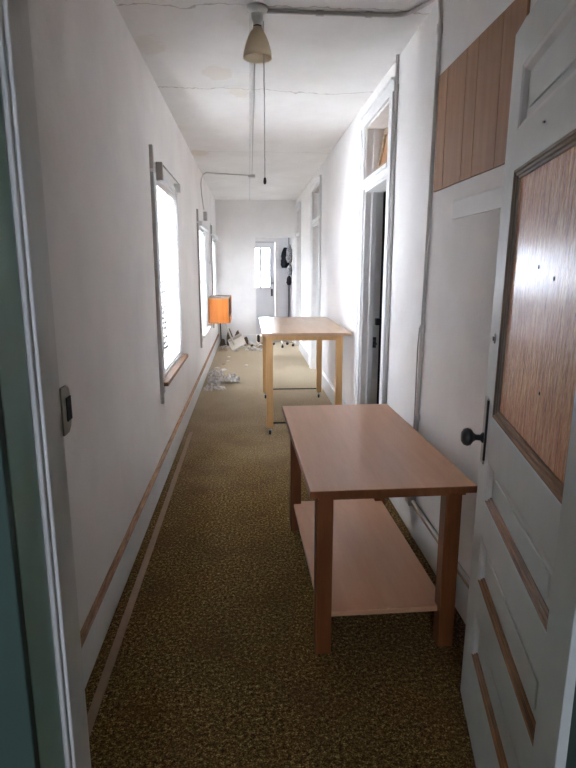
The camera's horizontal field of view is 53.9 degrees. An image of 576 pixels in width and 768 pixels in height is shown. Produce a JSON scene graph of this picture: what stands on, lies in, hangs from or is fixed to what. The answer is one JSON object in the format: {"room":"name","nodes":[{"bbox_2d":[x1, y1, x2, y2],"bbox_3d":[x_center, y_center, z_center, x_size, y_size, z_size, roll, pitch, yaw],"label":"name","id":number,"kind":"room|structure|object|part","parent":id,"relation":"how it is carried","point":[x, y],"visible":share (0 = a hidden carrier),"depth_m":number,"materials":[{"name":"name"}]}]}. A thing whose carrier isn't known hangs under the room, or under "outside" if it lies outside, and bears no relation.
{"room":"hallway","nodes":[
{"label":"hallway","id":0,"kind":"room"},
{"bbox_2d":[27,0,217,630],"bbox_3d":[-1.171,-1.136,6.132,0.200,2.840,10.700,-1,12,-4],"label":"wall","id":1,"kind":"structure","parent":0,"point":[100,107],"depth_m":2.57,"materials":[{"name":"white paint"}]},
{"bbox_2d":[80,334,218,687],"bbox_3d":[-1.060,0.148,6.412,0.024,0.211,10.688,-1,12,-4],"label":"baseboard","id":2,"kind":"structure","parent":1,"relation":"attached to","point":[93,632],"depth_m":2.92,"materials":[{"name":"white paint"}]},
{"bbox_2d":[149,144,187,403],"bbox_3d":[-1.039,-0.860,4.600,0.255,1.760,1.443,-1,12,-4],"label":"window","id":3,"kind":"structure","parent":1,"relation":"in","point":[166,378],"depth_m":4.73,"materials":[{"name":"white paint"}]},
{"bbox_3d":[-0.920,-0.750,4.017,0.012,1.520,0.167,-1,12,-4],"label":"casing","id":4,"kind":"part","parent":3,"relation":"part of","materials":[{"name":"white paint"}]},
{"bbox_3d":[-1.068,-0.532,4.719,0.004,0.640,1.010,-1,12,-4],"label":"glass pane","id":5,"kind":"part","parent":3,"relation":"part of","materials":[{"name":"clear glass"}]},
{"bbox_3d":[-0.960,-1.595,4.453,0.012,0.040,1.365,-1,12,-4],"label":"head casing","id":6,"kind":"part","parent":3,"relation":"part of","materials":[{"name":"white paint"}]},
{"bbox_3d":[-1.067,-0.532,4.719,0.035,0.736,1.100,-1,12,-4],"label":"sash","id":7,"kind":"part","parent":3,"relation":"part of","materials":[{"name":"white paint"}]},
{"bbox_2d":[157,181,179,371],"bbox_3d":[-0.989,-0.871,4.654,0.046,1.416,1.116,-1,12,-4],"label":"blind","id":8,"kind":"object","parent":3,"relation":"attached to","point":[165,198],"visible":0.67,"depth_m":4.65,"materials":[{"name":"plastic"}]},
{"bbox_3d":[-0.940,-0.774,4.258,0.003,1.370,0.003,-1,12,-4],"label":"ladder cord","id":9,"kind":"part","parent":8,"relation":"part of","materials":[{"name":"white fabric"}]},
{"bbox_3d":[-0.992,-1.544,4.515,0.040,0.043,1.116,-1,12,-4],"label":"head rail","id":10,"kind":"part","parent":8,"relation":"part of","materials":[{"name":"plastic"}]},
{"bbox_3d":[-0.968,-0.857,4.659,0.003,1.370,0.003,-1,12,-4],"label":"ladder cord","id":11,"kind":"part","parent":8,"relation":"part of","materials":[{"name":"white fabric"}]},
{"bbox_3d":[-0.992,-0.187,4.796,0.028,0.018,1.108,-1,12,-4],"label":"rail","id":12,"kind":"part","parent":8,"relation":"part of","materials":[{"name":"plastic"}]},
{"bbox_3d":[-0.996,-0.940,5.059,0.003,1.370,0.003,-1,12,-4],"label":"ladder cord","id":13,"kind":"part","parent":8,"relation":"part of","materials":[{"name":"white fabric"}]},
{"bbox_2d":[156,162,180,192],"bbox_3d":[-0.939,-1.591,4.468,0.056,0.125,1.080,-1,12,-4],"label":"curtain rod","id":14,"kind":"object","parent":3,"relation":"attached to","point":[159,165],"visible":0.98,"depth_m":3.95,"materials":[{"name":"grey metal"}]},
{"bbox_3d":[-0.918,-1.645,4.468,0.009,0.010,1.040,-1,12,-4],"label":"rod","id":15,"kind":"part","parent":14,"relation":"part of","materials":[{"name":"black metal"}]},
{"bbox_3d":[-0.951,-0.137,4.783,0.075,0.030,1.390,-1,12,-4],"label":"sill","id":16,"kind":"part","parent":3,"relation":"part of","materials":[{"name":"brown wood"}]},
{"bbox_3d":[-1.004,-1.003,5.239,0.012,1.520,0.062,-1,12,-4],"label":"casing","id":17,"kind":"part","parent":3,"relation":"part of","materials":[{"name":"white paint"}]},
{"bbox_2d":[196,209,211,347],"bbox_3d":[-1.266,-1.476,7.947,0.260,1.750,1.463,-1,12,-4],"label":"window","id":18,"kind":"structure","parent":1,"relation":"in","point":[203,333],"depth_m":7.90,"materials":[{"name":"white glass"}]},
{"bbox_2d":[199,226,205,329],"bbox_3d":[-1.226,-1.487,8.001,0.046,1.406,1.136,-1,12,-4],"label":"blind","id":19,"kind":"object","parent":18,"relation":"attached to","point":[203,293],"visible":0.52,"depth_m":8.18,"materials":[{"name":"plastic"}]},
{"bbox_2d":[199,221,208,231],"bbox_3d":[-1.164,-2.179,7.841,0.043,0.060,1.240,-1,12,-4],"label":"window valance","id":20,"kind":"object","parent":18,"relation":"attached to","point":[202,225],"visible":0.8,"depth_m":7.66,"materials":[{"name":"white paint"}]},
{"bbox_3d":[-1.178,-0.758,8.129,0.080,0.030,1.410,-1,12,-4],"label":"sill","id":21,"kind":"part","parent":18,"relation":"part of","materials":[{"name":"white paint"}]},
{"bbox_3d":[-1.234,-1.621,8.596,0.012,1.510,0.062,-1,12,-4],"label":"casing","id":22,"kind":"part","parent":18,"relation":"part of","materials":[{"name":"white paint"}]},
{"bbox_2d":[210,225,216,327],"bbox_3d":[-1.441,-1.991,10.510,0.260,1.760,1.383,-1,12,-4],"label":"window","id":23,"kind":"structure","parent":1,"relation":"in","point":[214,243],"depth_m":10.93,"materials":[{"name":"white paint"}]},
{"bbox_2d":[212,238,215,294],"bbox_3d":[-1.402,-2.002,10.564,0.046,1.416,1.056,-1,12,-4],"label":"blind","id":24,"kind":"object","parent":23,"relation":"attached to","point":[212,238],"visible":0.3,"depth_m":10.82,"materials":[{"name":"plastic"}]},
{"bbox_3d":[-1.407,-2.127,11.120,0.012,1.520,0.062,-1,12,-4],"label":"casing","id":25,"kind":"part","parent":23,"relation":"part of","materials":[{"name":"white paint"}]},
{"bbox_2d":[208,295,231,322],"bbox_3d":[-1.088,-1.214,9.131,0.337,0.397,0.768,-1,12,-4],"label":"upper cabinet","id":26,"kind":"object","parent":1,"relation":"attached to","point":[219,308],"visible":0.96,"depth_m":8.76,"materials":[{"name":"orange wood"}]},
{"bbox_3d":[-1.095,-1.398,9.093,0.323,0.022,0.768,-1,12,-4],"label":"lid","id":27,"kind":"part","parent":26,"relation":"part of","materials":[{"name":"orange wood"}]},
{"bbox_2d":[201,172,248,220],"bbox_3d":[-0.885,-2.658,8.035,0.662,0.630,0.505,-1,12,-4],"label":"cable","id":28,"kind":"object","parent":1,"relation":"attached to","point":[205,218],"visible":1,"depth_m":8.04,"materials":[{"name":"grey plastic"}]},
{"bbox_2d":[215,200,295,343],"bbox_3d":[-0.665,-2.244,11.485,1.945,2.840,0.140,-1,12,-4],"label":"wall","id":29,"kind":"structure","parent":0,"point":[235,232],"depth_m":11.29,"materials":[{"name":"white paint"}]},
{"bbox_2d":[220,335,255,343],"bbox_3d":[-1.026,-0.921,11.655,0.750,0.180,0.016,-1,12,-4],"label":"baseboard","id":30,"kind":"structure","parent":29,"relation":"attached to","point":[251,338],"depth_m":11.65,"materials":[{"name":"white paint"}]},
{"bbox_2d":[255,238,289,316],"bbox_3d":[-0.753,-2.351,12.844,2.050,2.500,0.150,-1,12,-4],"label":"wall","id":31,"kind":"structure","parent":0,"point":[283,242],"depth_m":12.84,"materials":[{"name":"grey paint"}]},
{"bbox_2d":[255,238,279,334],"bbox_3d":[-0.704,-2.197,12.813,1.020,2.210,0.100,-1,12,-4],"label":"door","id":32,"kind":"structure","parent":31,"relation":"in","point":[267,298],"depth_m":12.84,"materials":[{"name":"grey paint"}]},
{"bbox_3d":[-0.715,-2.145,12.835,0.830,2.100,0.075,-1,12,-4],"label":"jamb post","id":33,"kind":"part","parent":32,"relation":"part of","materials":[{"name":"white wood"}]},
{"bbox_3d":[-0.752,-3.226,12.579,0.920,0.100,0.015,-1,12,-4],"label":"head casing","id":34,"kind":"part","parent":32,"relation":"part of","materials":[{"name":"white paint"}]},
{"bbox_3d":[-0.244,-2.199,12.826,0.100,2.210,0.015,-1,12,-4],"label":"casing","id":35,"kind":"part","parent":32,"relation":"part of","materials":[{"name":"white paint"}]},
{"bbox_2d":[114,0,437,199],"bbox_3d":[-0.273,-2.612,5.889,2.000,0.150,10.700,-1,12,-4],"label":"ceiling","id":36,"kind":"structure","parent":0,"point":[321,72],"depth_m":3.84,"materials":[{"name":"paint"}]},
{"bbox_2d":[249,14,254,225],"bbox_3d":[-0.445,-2.427,7.092,0.090,0.700,8.400,-1,12,-4],"label":"cable","id":37,"kind":"object","parent":36,"relation":"attached to","point":[250,19],"visible":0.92,"depth_m":4.83,"materials":[{"name":"white paint"}]},
{"bbox_2d":[243,2,271,183],"bbox_3d":[-0.157,-1.492,2.956,0.151,0.855,0.151,-1,12,-4],"label":"ceiling lamp","id":38,"kind":"object","parent":36,"relation":"hanging from","point":[257,50],"visible":1,"depth_m":2.86,"materials":[{"name":"beige ceramic"}]},
{"bbox_2d":[251,11,262,25],"bbox_3d":[-0.157,-1.855,2.881,0.060,0.059,0.060,-1,12,-4],"label":"socket","id":39,"kind":"object","parent":38,"relation":"attached to","point":[256,16],"depth_m":2.86,"materials":[{"name":"white plastic"}]},
{"bbox_3d":[-0.157,-1.895,2.872,0.112,0.032,0.112,-1,12,-4],"label":"ceiling plate","id":40,"kind":"part","parent":38,"relation":"part of","materials":[{"name":"white plastic"}]},
{"bbox_3d":[-0.157,-1.749,2.902,0.151,0.145,0.151,-1,12,-4],"label":"lamp shade","id":41,"kind":"part","parent":38,"relation":"part of","materials":[{"name":"beige glass"}]},
{"bbox_3d":[-0.125,-1.483,2.970,0.005,0.760,0.004,-1,12,-4],"label":"pull cord","id":42,"kind":"part","parent":38,"relation":"part of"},
{"bbox_2d":[85,335,475,767],"bbox_3d":[-0.319,0.166,7.146,2.000,0.120,12.460,-1,12,-4],"label":"floor","id":43,"kind":"structure","parent":0,"point":[217,665],"depth_m":2.37,"materials":[{"name":"brown carpet"}]},
{"bbox_2d":[87,432,192,736],"bbox_3d":[-0.781,0.895,3.309,0.034,0.006,4.290,-1,12,-4],"label":"carpet strip","id":44,"kind":"object","parent":43,"relation":"on","point":[96,702],"visible":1,"depth_m":2.58,"materials":[{"name":"brown carpet"}]},
{"bbox_2d":[203,384,212,390],"bbox_3d":[-1.026,0.041,7.264,0.124,0.068,0.231,-1,12,-4],"label":"sheet","id":45,"kind":"object","parent":43,"relation":"on","point":[207,387],"visible":1,"depth_m":7.21,"materials":[{"name":"grey paper"}]},
{"bbox_2d":[207,372,223,384],"bbox_3d":[-0.974,-0.086,7.590,0.226,0.160,0.406,-1,12,-7],"label":"sheet","id":46,"kind":"object","parent":43,"relation":"on","point":[213,380],"visible":1,"depth_m":7.54,"materials":[{"name":"grey paper"}]},
{"bbox_2d":[208,369,224,377],"bbox_3d":[-1.024,-0.165,8.049,0.240,0.122,0.342,-2,12,-10],"label":"sheet","id":47,"kind":"object","parent":43,"relation":"on","point":[215,371],"visible":0.87,"depth_m":7.95,"materials":[{"name":"grey paper"}]},
{"bbox_2d":[214,385,225,390],"bbox_3d":[-0.882,0.038,7.307,0.154,0.057,0.220,-2,12,-11],"label":"sheet","id":48,"kind":"object","parent":43,"relation":"on","point":[219,387],"visible":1,"depth_m":7.28,"materials":[{"name":"white paper"}]},
{"bbox_2d":[220,339,225,346],"bbox_3d":[-1.290,-0.818,11.208,0.119,0.160,0.268,-1,12,-4],"label":"clump","id":49,"kind":"object","parent":43,"relation":"on","point":[222,342],"visible":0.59,"depth_m":11.13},
{"bbox_2d":[226,328,232,345],"bbox_3d":[-1.174,-0.955,11.416,0.138,0.343,0.238,-1,12,-4],"label":"clump","id":50,"kind":"object","parent":43,"relation":"on","point":[228,336],"visible":0.47,"depth_m":11.34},
{"bbox_2d":[224,373,239,382],"bbox_3d":[-0.773,-0.097,7.810,0.203,0.104,0.432,-2,12,-11],"label":"sheet","id":51,"kind":"object","parent":43,"relation":"on","point":[228,377],"visible":1,"depth_m":7.73,"materials":[{"name":"white paper"}]},
{"bbox_2d":[225,323,245,349],"bbox_3d":[-1.019,-1.007,10.777,0.444,0.742,0.254,-1,12,-4],"label":"scoop","id":52,"kind":"object","parent":43,"relation":"on","point":[237,341],"visible":0.89,"depth_m":10.83,"materials":[{"name":"beige plastic"}]},
{"bbox_3d":[-1.119,-1.062,10.772,0.252,0.632,0.061,5,13,22],"label":"handle","id":53,"kind":"part","parent":52,"relation":"part of","materials":[{"name":"beige plastic"}]},
{"bbox_2d":[273,341,293,347],"bbox_3d":[-0.130,-0.948,11.238,0.514,0.402,0.495,-1,12,-4],"label":"stool","id":54,"kind":"object","parent":43,"relation":"on","point":[287,343],"visible":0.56,"depth_m":11.23,"materials":[{"name":"metal"}]},
{"bbox_2d":[259,317,350,434],"bbox_3d":[0.113,-0.151,5.984,0.807,0.970,1.660,-1,12,-4],"label":"table","id":55,"kind":"object","parent":43,"relation":"on","point":[319,329],"visible":0.81,"depth_m":5.27,"materials":[{"name":"brown wood"}]},
{"bbox_3d":[-0.270,-0.323,6.700,0.060,0.868,0.060,-1,12,-4],"label":"leg","id":56,"kind":"part","parent":55,"relation":"part of","materials":[{"name":"brown wood"}]},
{"bbox_3d":[-0.169,-0.020,5.235,0.060,0.868,0.060,-1,12,-4],"label":"leg","id":57,"kind":"part","parent":55,"relation":"part of","materials":[{"name":"brown wood"}]},
{"bbox_3d":[0.050,0.058,6.801,0.582,0.014,0.014,-1,12,-4],"label":"cross rod","id":58,"kind":"part","parent":55,"relation":"part of","materials":[{"name":"black metal"}]},
{"bbox_3d":[0.371,-0.332,6.743,0.060,0.868,0.060,-1,12,-4],"label":"leg","id":59,"kind":"part","parent":55,"relation":"part of","materials":[{"name":"brown wood"}]},
{"bbox_3d":[0.471,-0.029,5.277,0.060,0.868,0.060,-1,12,-4],"label":"leg","id":60,"kind":"part","parent":55,"relation":"part of","materials":[{"name":"brown wood"}]},
{"bbox_2d":[282,404,476,653],"bbox_3d":[0.340,0.620,2.829,0.639,0.740,1.320,-1,12,-5],"label":"work table","id":61,"kind":"object","parent":43,"relation":"on","point":[360,562],"visible":0.96,"depth_m":2.48,"materials":[{"name":"brown laminate"}]},
{"bbox_3d":[0.045,0.535,3.352,0.062,0.693,0.060,-1,12,-5],"label":"leg","id":62,"kind":"part","parent":61,"relation":"part of","materials":[{"name":"brown wood"}]},
{"bbox_3d":[0.141,0.758,2.275,0.065,0.693,0.065,-1,12,-5],"label":"leg","id":63,"kind":"part","parent":61,"relation":"part of","materials":[{"name":"brown wood"}]},
{"bbox_2d":[294,499,436,616],"bbox_3d":[0.346,0.824,2.877,0.532,0.024,1.118,-1,12,-5],"label":"shelf","id":64,"kind":"object","parent":61,"relation":"attached to","point":[375,570],"depth_m":2.69,"materials":[{"name":"brown laminate"}]},
{"bbox_3d":[0.551,0.526,3.397,0.062,0.693,0.060,-1,12,-5],"label":"leg","id":65,"kind":"part","parent":61,"relation":"part of","materials":[{"name":"brown wood"}]},
{"bbox_3d":[0.652,0.749,2.320,0.065,0.693,0.065,-1,12,-5],"label":"leg","id":66,"kind":"part","parent":61,"relation":"part of","materials":[{"name":"brown wood"}]},
{"bbox_2d":[377,191,385,403],"bbox_3d":[2.023,-0.864,4.822,2.505,3.040,3.100,-1,12,-4],"label":"wall","id":67,"kind":"structure","parent":0,"point":[384,195],"depth_m":6.21,"materials":[{"name":"white paint"}]},
{"bbox_2d":[290,0,536,577],"bbox_3d":[0.569,-1.297,6.910,0.220,2.840,12.050,-1,12,-4],"label":"wall","id":68,"kind":"structure","parent":0,"point":[464,21],"depth_m":3.52,"materials":[{"name":"white paint"}]},
{"bbox_2d":[288,238,288,316],"bbox_3d":[0.019,-2.343,12.806,0.015,2.500,0.030,-1,12,-4],"label":"trim","id":69,"kind":"structure","parent":68,"relation":"attached to","point":[288,238],"depth_m":12.88,"materials":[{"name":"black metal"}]},
{"bbox_2d":[286,276,291,284],"bbox_3d":[0.020,-2.276,12.431,0.118,0.200,0.225,-1,12,-4],"label":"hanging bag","id":70,"kind":"object","parent":68,"relation":"hanging from","point":[288,282],"visible":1,"depth_m":12.35,"materials":[{"name":"black fabric"}]},
{"bbox_2d":[287,265,291,274],"bbox_3d":[0.035,-2.470,12.234,0.110,0.220,0.224,-1,12,-4],"label":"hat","id":71,"kind":"object","parent":68,"relation":"hanging from","point":[289,268],"visible":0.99,"depth_m":12.17,"materials":[{"name":"grey fabric"}]},
{"bbox_2d":[295,201,300,350],"bbox_3d":[0.260,-2.061,10.911,0.181,2.715,0.960,-1,12,-4],"label":"door","id":72,"kind":"structure","parent":68,"relation":"in","point":[298,206],"depth_m":11.10,"materials":[{"name":"white paint"}]},
{"bbox_3d":[0.166,-2.098,11.327,0.022,2.620,0.120,-1,12,-4],"label":"casing","id":73,"kind":"part","parent":72,"relation":"part of","materials":[{"name":"white paint"}]},
{"bbox_3d":[0.252,-2.085,11.264,0.149,2.620,0.020,-1,12,-4],"label":"jamb post","id":74,"kind":"part","parent":72,"relation":"part of","materials":[{"name":"white paint"}]},
{"bbox_3d":[0.223,-1.929,10.506,0.022,2.620,0.120,-1,12,-4],"label":"casing","id":75,"kind":"part","parent":72,"relation":"part of","materials":[{"name":"white paint"}]},
{"bbox_2d":[299,340,308,364],"bbox_3d":[0.288,-0.549,9.783,0.024,0.211,1.840,-1,12,-4],"label":"baseboard","id":76,"kind":"structure","parent":68,"relation":"attached to","point":[303,349],"depth_m":9.76,"materials":[{"name":"white paint"}]},
{"bbox_2d":[309,175,321,368],"bbox_3d":[0.454,-1.477,8.088,0.181,2.715,1.100,-1,12,-4],"label":"door","id":77,"kind":"structure","parent":68,"relation":"in","point":[316,187],"depth_m":8.38,"materials":[{"name":"white paint"}]},
{"bbox_3d":[0.355,-1.528,8.572,0.022,2.620,0.120,-1,12,-4],"label":"casing","id":78,"kind":"part","parent":77,"relation":"part of","materials":[{"name":"white paint"}]},
{"bbox_3d":[0.441,-1.515,8.509,0.149,2.620,0.020,-1,12,-4],"label":"jamb post","id":79,"kind":"part","parent":77,"relation":"part of","materials":[{"name":"white paint"}]},
{"bbox_3d":[0.389,-2.751,7.819,0.022,0.080,1.100,-1,12,-4],"label":"head casing","id":80,"kind":"part","parent":77,"relation":"part of","materials":[{"name":"white paint"}]},
{"bbox_3d":[0.421,-1.330,7.614,0.022,2.620,0.120,-1,12,-4],"label":"casing","id":81,"kind":"part","parent":77,"relation":"part of","materials":[{"name":"white paint"}]},
{"bbox_2d":[322,370,346,404],"bbox_3d":[0.516,0.139,6.461,0.024,0.211,2.720,-1,12,-4],"label":"baseboard","id":82,"kind":"structure","parent":68,"relation":"attached to","point":[327,386],"depth_m":6.74,"materials":[{"name":"white paint"}]},
{"bbox_2d":[266,0,442,505],"bbox_3d":[0.329,-0.618,3.155,0.899,2.653,0.211,2,12,12],"label":"conduit","id":83,"kind":"object","parent":68,"relation":"attached to","point":[368,14],"visible":0.78,"depth_m":2.92,"materials":[{"name":"metal"}]},
{"bbox_2d":[354,77,394,403],"bbox_3d":[0.721,-0.715,4.359,0.203,2.735,1.050,-1,12,-4],"label":"door","id":84,"kind":"structure","parent":68,"relation":"in","point":[376,137],"depth_m":4.62,"materials":[{"name":"white paint"}]},
{"bbox_3d":[0.613,-0.762,4.818,0.022,2.640,0.120,-1,12,-4],"label":"casing","id":85,"kind":"part","parent":84,"relation":"part of","materials":[{"name":"white paint"}]},
{"bbox_3d":[0.699,-0.749,4.755,0.149,2.640,0.020,-1,12,-4],"label":"jamb post","id":86,"kind":"part","parent":84,"relation":"part of","materials":[{"name":"white paint"}]},
{"bbox_3d":[0.637,-2.046,4.093,0.036,0.020,1.020,-1,12,-4],"label":"cornice","id":87,"kind":"part","parent":84,"relation":"part of","materials":[{"name":"white paint"}]},
{"bbox_3d":[0.645,-2.000,4.088,0.022,0.080,1.050,-1,12,-4],"label":"head casing","id":88,"kind":"part","parent":84,"relation":"part of","materials":[{"name":"white paint"}]},
{"bbox_3d":[0.775,-1.766,4.146,0.094,0.340,0.745,-1,12,-4],"label":"transom sash","id":89,"kind":"part","parent":84,"relation":"part of","materials":[{"name":"brown wood"}]},
{"bbox_3d":[0.775,-1.766,4.145,0.048,0.237,0.640,-1,12,-4],"label":"transom pane","id":90,"kind":"part","parent":84,"relation":"part of","materials":[{"name":"glass"}]},
{"bbox_3d":[0.676,-0.574,3.909,0.022,2.640,0.120,-1,12,-4],"label":"casing","id":91,"kind":"part","parent":84,"relation":"part of","materials":[{"name":"white paint"}]},
{"bbox_2d":[384,54,398,403],"bbox_3d":[0.681,-0.758,3.779,0.032,2.623,0.030,-1,12,-4],"label":"door trim","id":92,"kind":"structure","parent":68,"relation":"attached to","point":[396,85],"depth_m":3.71,"materials":[{"name":"grey wood"}]},
{"bbox_2d":[389,497,468,623],"bbox_3d":[0.775,0.919,2.691,0.024,0.211,2.858,-1,12,-4],"label":"baseboard","id":93,"kind":"structure","parent":68,"relation":"attached to","point":[423,536],"depth_m":3.05,"materials":[{"name":"white paint"}]},
{"bbox_2d":[411,500,469,583],"bbox_3d":[0.782,0.861,2.386,0.018,0.023,1.810,-1,12,-4],"label":"pipe","id":94,"kind":"object","parent":93,"relation":"on","point":[425,519],"visible":0.27,"depth_m":2.91,"materials":[{"name":"white metal"}]},
{"bbox_3d":[0.775,0.828,2.672,0.024,0.025,2.858,-1,12,-4],"label":"cap moulding","id":95,"kind":"part","parent":93,"relation":"part of","materials":[{"name":"white paint"}]},
{"bbox_2d":[418,165,504,576],"bbox_3d":[0.799,0.016,2.295,0.004,1.700,1.570,-1,12,-4],"label":"door","id":96,"kind":"structure","parent":68,"relation":"attached to","point":[464,250],"depth_m":2.55,"materials":[{"name":"white paint"}]},
{"bbox_2d":[452,186,502,218],"bbox_3d":[0.784,-0.738,2.311,0.012,0.080,0.610,-1,12,-4],"label":"trim","id":97,"kind":"structure","parent":68,"relation":"attached to","point":[489,200],"depth_m":2.31,"materials":[{"name":"white paint"}]},
{"bbox_2d":[433,0,530,191],"bbox_3d":[0.775,-1.149,2.381,0.010,0.543,0.913,-1,12,-4],"label":"board panel","id":98,"kind":"object","parent":68,"relation":"attached to","point":[474,92],"visible":0.89,"depth_m":2.31,"materials":[{"name":"brown wood"}]},
{"bbox_3d":[-0.057,-0.044,0.852,4.400,2.840,0.210,-1,12,-4],"label":"wall","id":99,"kind":"structure","parent":0,"visible":0},
{"bbox_2d":[0,0,575,767],"bbox_3d":[0.081,0.228,0.933,1.182,2.275,0.280,-1,12,-4],"label":"trim","id":100,"kind":"structure","parent":99,"relation":"attached to","point":[44,723],"depth_m":0.82,"materials":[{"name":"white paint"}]},
{"bbox_3d":[-0.435,0.274,0.774,0.130,2.250,0.020,-1,12,-4],"label":"room casing","id":101,"kind":"part","parent":100,"relation":"part of","materials":[{"name":"green paint"}]},
{"bbox_3d":[-0.394,0.262,0.831,0.040,2.250,0.090,-1,12,-4],"label":"jamb post","id":102,"kind":"part","parent":100,"relation":"part of","materials":[{"name":"white paint"}]},
{"bbox_3d":[-0.386,0.044,0.984,0.004,0.084,0.044,-1,12,-4],"label":"strike plate","id":103,"kind":"part","parent":100,"relation":"part of","materials":[{"name":"metal"}]},
{"bbox_2d":[460,0,575,767],"bbox_3d":[0.567,0.152,1.421,0.120,2.201,0.938,2,12,8],"label":"door","id":104,"kind":"structure","parent":99,"relation":"in","point":[518,677],"depth_m":1.36,"materials":[{"name":"paint"}]},
{"bbox_3d":[0.603,0.173,1.850,0.072,0.060,0.060,2,12,8],"label":"knob","id":105,"kind":"part","parent":104,"relation":"part of","materials":[{"name":"black metal"}]},
{"bbox_3d":[0.640,0.150,1.841,0.005,0.220,0.045,2,12,8],"label":"lock plate","id":106,"kind":"part","parent":104,"relation":"part of","materials":[{"name":"metal"}]},
{"bbox_3d":[0.582,0.975,1.593,0.017,0.022,0.674,2,12,8],"label":"moulding","id":107,"kind":"part","parent":104,"relation":"part of","materials":[{"name":"brown wood"}]},
{"bbox_3d":[0.582,0.907,1.579,0.016,0.160,0.674,2,12,8],"label":"moulding","id":108,"kind":"part","parent":104,"relation":"part of","materials":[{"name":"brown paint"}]},
{"bbox_3d":[0.593,0.908,1.577,0.016,0.160,0.674,2,12,8],"label":"panel","id":109,"kind":"part","parent":104,"relation":"part of","materials":[{"name":"paint"}]},
{"bbox_3d":[0.585,0.704,1.536,0.017,0.022,0.674,2,12,8],"label":"moulding","id":110,"kind":"part","parent":104,"relation":"part of","materials":[{"name":"brown wood"}]},
{"bbox_3d":[0.585,0.638,1.523,0.016,0.158,0.674,2,12,8],"label":"moulding","id":111,"kind":"part","parent":104,"relation":"part of","materials":[{"name":"white paint"}]},
{"bbox_3d":[0.596,0.638,1.521,0.016,0.158,0.674,2,12,8],"label":"panel","id":112,"kind":"part","parent":104,"relation":"part of","materials":[{"name":"paint"}]},
{"bbox_3d":[0.588,0.432,1.480,0.017,0.022,0.674,2,12,8],"label":"moulding","id":113,"kind":"part","parent":104,"relation":"part of","materials":[{"name":"brown wood"}]},
{"bbox_3d":[0.588,0.375,1.468,0.016,0.140,0.674,2,12,8],"label":"moulding","id":114,"kind":"part","parent":104,"relation":"part of","materials":[{"name":"white paint"}]},
{"bbox_3d":[0.599,0.375,1.466,0.016,0.140,0.674,2,12,8],"label":"panel","id":115,"kind":"part","parent":104,"relation":"part of","materials":[{"name":"paint"}]},
{"bbox_3d":[0.609,-0.183,1.349,0.014,0.681,0.634,2,12,8],"label":"pane","id":116,"kind":"part","parent":104,"relation":"part of","materials":[{"name":"brown wood"}]},
{"bbox_3d":[0.601,-0.724,1.238,0.016,0.165,0.674,2,12,8],"label":"moulding","id":117,"kind":"part","parent":104,"relation":"part of","materials":[{"name":"white paint"}]},
{"bbox_3d":[0.601,-0.654,1.253,0.017,0.022,0.674,2,12,8],"label":"moulding","id":118,"kind":"part","parent":104,"relation":"part of","materials":[{"name":"white paint"}]},
{"bbox_3d":[0.612,-0.724,1.237,0.016,0.165,0.674,2,12,8],"label":"panel","id":119,"kind":"part","parent":104,"relation":"part of","materials":[{"name":"paint"}]},
{"bbox_3d":[0.074,-3.044,12.195,0.024,0.060,0.650,-1,12,-4],"label":"rail","id":120,"kind":"object","parent":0,"visible":0},
{"bbox_2d":[281,247,288,267],"bbox_3d":[-0.066,-2.805,12.572,0.197,0.440,0.158,-1,12,-4],"label":"jacket","id":121,"kind":"object","parent":120,"relation":"hanging from","point":[284,264],"visible":0.74,"depth_m":12.54,"materials":[{"name":"black fabric"}]},
{"bbox_2d":[286,245,291,262],"bbox_3d":[0.029,-2.811,12.205,0.151,0.380,0.269,-1,12,-4],"label":"patterned scarf","id":122,"kind":"object","parent":120,"relation":"hanging from","point":[289,249],"visible":0.93,"depth_m":12.14,"materials":[{"name":"grey fabric"}]}
]}

